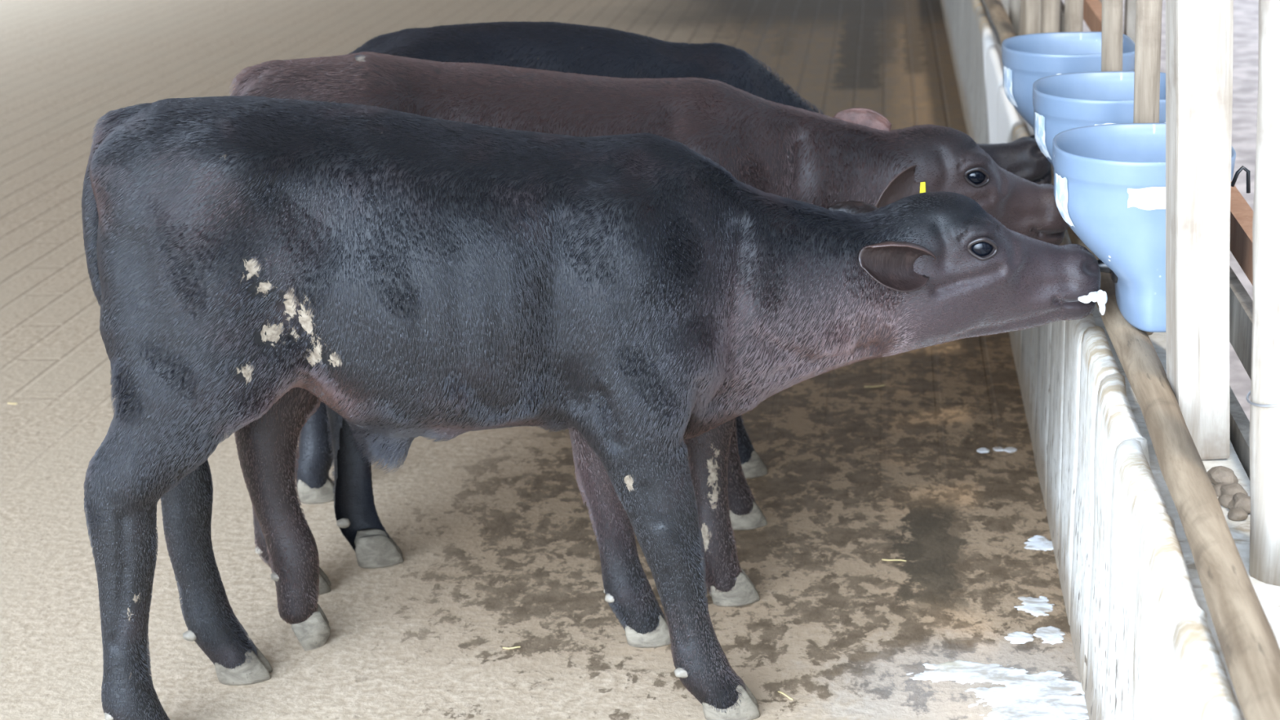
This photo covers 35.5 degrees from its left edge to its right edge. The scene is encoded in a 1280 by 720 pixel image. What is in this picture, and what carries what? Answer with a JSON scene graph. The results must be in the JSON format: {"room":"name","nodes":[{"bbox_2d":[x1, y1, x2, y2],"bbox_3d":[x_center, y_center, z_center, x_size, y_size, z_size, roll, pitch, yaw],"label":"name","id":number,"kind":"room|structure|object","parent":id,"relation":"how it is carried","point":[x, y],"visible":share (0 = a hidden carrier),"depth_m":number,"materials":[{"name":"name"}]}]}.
{"room":"farm building","nodes":[
{"label":"farm building","id":0,"kind":"room"},
{"bbox_2d":[0,0,1088,719],"bbox_3d":[-3.197,-1.330,9.577,9.330,0.001,17.800,0,17,7],"label":"floor","id":1,"kind":"structure","parent":0,"point":[493,531],"depth_m":3.98,"materials":[{"name":"beige concrete"}]},
{"bbox_2d":[502,646,520,648],"bbox_3d":[-0.216,0.484,3.365,0.030,0.004,0.002,-2,17,1],"label":"straw","id":2,"kind":"object","parent":1,"relation":"on","point":[514,646],"visible":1,"depth_m":3.36,"materials":[{"name":"yellow plant"}]},
{"bbox_2d":[80,95,1100,719],"bbox_3d":[-0.061,0.060,3.076,1.558,0.975,0.411,-3,17,-4],"label":"calf","id":3,"kind":"object","parent":1,"relation":"on","point":[415,275],"visible":1,"depth_m":2.88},
{"bbox_2d":[1078,289,1107,315],"bbox_3d":[0.689,-0.086,3.044,0.045,0.040,0.026,0,17,7],"label":"foam","id":4,"kind":"object","parent":3,"relation":"attached to","point":[1100,296],"visible":1,"depth_m":3.04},
{"bbox_2d":[228,51,1069,651],"bbox_3d":[0.024,-0.066,3.512,1.475,0.999,0.461,-4,17,-7],"label":"calf","id":5,"kind":"object","parent":1,"relation":"on","point":[785,151],"visible":0.48,"depth_m":3.33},
{"bbox_2d":[294,21,1052,568],"bbox_3d":[0.073,-0.192,3.905,1.536,0.956,0.465,-5,17,-10],"label":"calf","id":6,"kind":"object","parent":1,"relation":"on","point":[325,439],"visible":0.22,"depth_m":3.73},
{"bbox_2d":[777,690,792,700],"bbox_3d":[0.230,0.530,3.164,0.002,0.004,0.034,-14,21,-35],"label":"straw","id":7,"kind":"object","parent":1,"relation":"on","point":[785,695],"visible":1,"depth_m":3.16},
{"bbox_2d":[881,559,906,561],"bbox_3d":[0.466,0.367,3.666,0.045,0.004,0.002,4,18,18],"label":"straw","id":8,"kind":"object","parent":1,"relation":"on","point":[882,559],"visible":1,"depth_m":3.67,"materials":[{"name":"yellow plant"}]},
{"bbox_2d":[976,447,990,453],"bbox_3d":[0.723,0.191,4.215,0.032,0.003,0.034,0,17,7],"label":"milk splash","id":9,"kind":"object","parent":1,"relation":"on","point":[983,450],"visible":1,"depth_m":4.21,"materials":[{"name":"white liquid"}]},
{"bbox_2d":[906,659,1088,719],"bbox_3d":[0.556,0.532,3.128,0.285,0.003,0.291,0,17,7],"label":"puddle","id":10,"kind":"object","parent":1,"relation":"on","point":[1042,695],"visible":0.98,"depth_m":3.15,"materials":[{"name":"white liquid"}]},
{"bbox_2d":[992,446,1004,451],"bbox_3d":[0.756,0.188,4.220,0.030,0.003,0.031,0,17,7],"label":"milk splash","id":11,"kind":"object","parent":1,"relation":"on","point":[997,448],"visible":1,"depth_m":4.21,"materials":[{"name":"white liquid"}]},
{"bbox_2d":[1004,447,1017,453],"bbox_3d":[0.779,0.190,4.211,0.033,0.003,0.038,0,17,7],"label":"milk splash","id":12,"kind":"object","parent":1,"relation":"on","point":[1011,450],"visible":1,"depth_m":4.21,"materials":[{"name":"white liquid"}]},
{"bbox_2d":[1004,631,1033,643],"bbox_3d":[0.635,0.464,3.342,0.057,0.003,0.056,0,17,7],"label":"milk splash","id":13,"kind":"object","parent":1,"relation":"on","point":[1015,637],"visible":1,"depth_m":3.34,"materials":[{"name":"white liquid"}]},
{"bbox_2d":[1013,595,1054,616],"bbox_3d":[0.684,0.425,3.461,0.080,0.003,0.096,0,17,7],"label":"milk splash","id":14,"kind":"object","parent":1,"relation":"on","point":[1036,606],"visible":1,"depth_m":3.46,"materials":[{"name":"white liquid"}]},
{"bbox_2d":[1023,535,1053,551],"bbox_3d":[0.744,0.342,3.723,0.065,0.003,0.084,0,17,7],"label":"milk splash","id":15,"kind":"object","parent":1,"relation":"on","point":[1037,542],"visible":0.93,"depth_m":3.72,"materials":[{"name":"white liquid"}]},
{"bbox_2d":[1032,626,1065,644],"bbox_3d":[0.685,0.461,3.346,0.064,0.003,0.076,0,17,7],"label":"milk splash","id":16,"kind":"object","parent":1,"relation":"on","point":[1050,634],"visible":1,"depth_m":3.35,"materials":[{"name":"white liquid"}]},
{"bbox_2d":[940,0,1279,719],"bbox_3d":[1.298,-1.067,7.311,0.188,0.536,13.594,0,17,7],"label":"wall","id":17,"kind":"structure","parent":0,"point":[1146,645],"depth_m":2.88,"materials":[{"name":"concrete"}]},
{"bbox_2d":[1008,0,1020,35],"bbox_3d":[1.203,-1.657,6.455,0.120,1.229,0.063,0,17,7],"label":"fence post","id":18,"kind":"object","parent":17,"relation":"on","point":[1014,5],"visible":0.37,"depth_m":6.59,"materials":[{"name":"grey wood"}]},
{"bbox_2d":[1019,0,1040,35],"bbox_3d":[1.167,-1.449,5.787,0.116,1.226,0.117,0,17,7],"label":"fence post","id":19,"kind":"object","parent":17,"relation":"on","point":[1030,10],"visible":0.24,"depth_m":5.88,"materials":[{"name":"brown wood"}]},
{"bbox_2d":[1060,0,1253,380],"bbox_3d":[1.078,-0.523,4.452,0.020,0.109,6.200,0,17,7],"label":"board","id":20,"kind":"object","parent":19,"relation":"attached to","point":[1241,304],"visible":0.07,"depth_m":2.96,"materials":[{"name":"grey wood"}]},
{"bbox_2d":[1083,0,1253,285],"bbox_3d":[1.106,-0.614,4.420,0.035,0.133,6.200,0,17,7],"label":"fence rail","id":21,"kind":"object","parent":19,"relation":"attached to","point":[1241,213],"visible":0.19,"depth_m":3.14,"materials":[{"name":"brown wood"}]},
{"bbox_2d":[1123,0,1136,42],"bbox_3d":[1.202,-0.949,4.883,0.024,1.150,0.060,0,17,7],"label":"board","id":22,"kind":"object","parent":21,"relation":"attached to","point":[1130,11],"visible":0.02,"depth_m":4.89,"materials":[{"name":"grey wood"}]},
{"bbox_2d":[1229,385,1249,479],"bbox_3d":[1.067,-0.328,4.514,0.020,0.191,6.200,0,17,7],"label":"board","id":23,"kind":"object","parent":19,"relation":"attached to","point":[1239,422],"visible":0.02,"depth_m":2.86,"materials":[{"name":"grey wood"}]},
{"bbox_2d":[1040,0,1060,33],"bbox_3d":[1.053,-1.241,5.127,0.074,1.227,0.056,0,17,7],"label":"fence post","id":24,"kind":"object","parent":17,"relation":"on","point":[1050,9],"visible":0.24,"depth_m":5.21,"materials":[{"name":"brown wood"}]},
{"bbox_2d":[1064,0,1083,31],"bbox_3d":[0.986,-1.054,4.528,0.067,1.227,0.045,0,17,7],"label":"fence post","id":25,"kind":"object","parent":17,"relation":"on","point":[1073,9],"visible":0.2,"depth_m":4.59,"materials":[{"name":"brown wood"}]},
{"bbox_2d":[1101,0,1123,71],"bbox_3d":[0.867,-0.781,3.658,0.063,1.227,0.042,0,17,7],"label":"fence post","id":26,"kind":"object","parent":17,"relation":"on","point":[1112,10],"visible":0.25,"depth_m":3.70,"materials":[{"name":"brown wood"}]},
{"bbox_2d":[982,0,1279,719],"bbox_3d":[1.200,-1.192,6.759,0.062,0.061,11.200,0,17,7],"label":"log rail","id":27,"kind":"object","parent":17,"relation":"on","point":[1250,647],"visible":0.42,"depth_m":2.30,"materials":[{"name":"brown wood"}]},
{"bbox_2d":[1001,31,1134,173],"bbox_3d":[0.869,-0.506,4.029,0.279,0.265,0.304,0,17,7],"label":"bucket","id":28,"kind":"object","parent":27,"relation":"on","point":[1026,59],"visible":0.3,"depth_m":3.95,"materials":[{"name":"blue plastic"}]},
{"bbox_2d":[1032,71,1165,165],"bbox_3d":[0.835,-0.355,3.543,0.279,0.265,0.304,0,17,7],"label":"bucket","id":29,"kind":"object","parent":27,"relation":"on","point":[1061,103],"visible":0.24,"depth_m":3.48,"materials":[{"name":"blue plastic"}]},
{"bbox_2d":[1052,123,1250,332],"bbox_3d":[0.771,-0.203,3.060,0.279,0.265,0.304,0,17,7],"label":"bucket","id":30,"kind":"object","parent":27,"relation":"on","point":[1109,180],"visible":0.54,"depth_m":2.96,"materials":[{"name":"blue plastic"}]},
{"bbox_2d":[1133,0,1162,335],"bbox_3d":[0.811,-0.632,3.184,0.066,1.227,0.045,0,17,7],"label":"fence post","id":31,"kind":"object","parent":17,"relation":"on","point":[1148,12],"visible":0.38,"depth_m":3.21,"materials":[{"name":"brown wood"}]},
{"bbox_2d":[1165,0,1233,459],"bbox_3d":[0.732,-0.479,2.616,0.130,1.277,0.077,-1,17,2],"label":"fence post","id":32,"kind":"object","parent":17,"relation":"on","point":[1199,33],"visible":0.82,"depth_m":2.67,"materials":[{"name":"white wood"}]},
{"bbox_2d":[1213,483,1224,497],"bbox_3d":[0.770,0.173,2.647,0.026,0.018,0.024,0,17,7],"label":"stone","id":33,"kind":"object","parent":17,"relation":"on","point":[1217,486],"visible":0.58,"depth_m":2.64,"materials":[{"name":"beige stone"}]},
{"bbox_2d":[1207,466,1238,484],"bbox_3d":[0.781,0.157,2.682,0.041,0.030,0.043,0,17,7],"label":"stone","id":34,"kind":"object","parent":17,"relation":"on","point":[1218,474],"visible":0.76,"depth_m":2.67,"materials":[{"name":"beige stone"}]},
{"bbox_2d":[1217,493,1233,508],"bbox_3d":[0.768,0.184,2.607,0.028,0.020,0.026,0,17,7],"label":"stone","id":35,"kind":"object","parent":17,"relation":"on","point":[1224,500],"visible":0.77,"depth_m":2.60,"materials":[{"name":"beige stone"}]},
{"bbox_2d":[1220,483,1248,495],"bbox_3d":[0.782,0.174,2.633,0.034,0.024,0.034,0,17,7],"label":"stone","id":36,"kind":"object","parent":17,"relation":"on","point":[1233,488],"visible":0.59,"depth_m":2.62,"materials":[{"name":"beige stone"}]},
{"bbox_2d":[1227,507,1248,520],"bbox_3d":[0.765,0.199,2.564,0.022,0.018,0.026,-10,19,-25],"label":"stone","id":37,"kind":"object","parent":17,"relation":"on","point":[1236,513],"visible":1,"depth_m":2.56,"materials":[{"name":"beige stone"}]},
{"bbox_2d":[1227,492,1250,513],"bbox_3d":[0.780,0.186,2.590,0.035,0.026,0.038,-7,18,-15],"label":"stone","id":38,"kind":"object","parent":17,"relation":"on","point":[1239,500],"visible":0.66,"depth_m":2.58,"materials":[{"name":"beige stone"}]},
{"bbox_2d":[1248,0,1279,586],"bbox_3d":[0.726,-0.353,2.206,0.122,1.279,0.080,0,17,7],"label":"fence post","id":39,"kind":"object","parent":17,"relation":"on","point":[1264,422],"visible":0.99,"depth_m":2.28,"materials":[{"name":"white wood"}]},
{"bbox_2d":[1245,391,1279,407],"bbox_3d":[0.751,0.035,2.325,0.087,0.027,0.091,0,17,7],"label":"wire loop","id":40,"kind":"object","parent":39,"relation":"attached to","point":[1249,393],"visible":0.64,"depth_m":2.31,"materials":[{"name":"silver metal"}]},
{"bbox_2d":[1062,0,1258,421],"bbox_3d":[5.821,-1.305,8.478,8.500,0.001,17.800,0,17,7],"label":"ground","id":41,"kind":"structure","parent":0,"point":[1246,12],"depth_m":7.91,"materials":[{"name":"grey concrete"}]}
]}

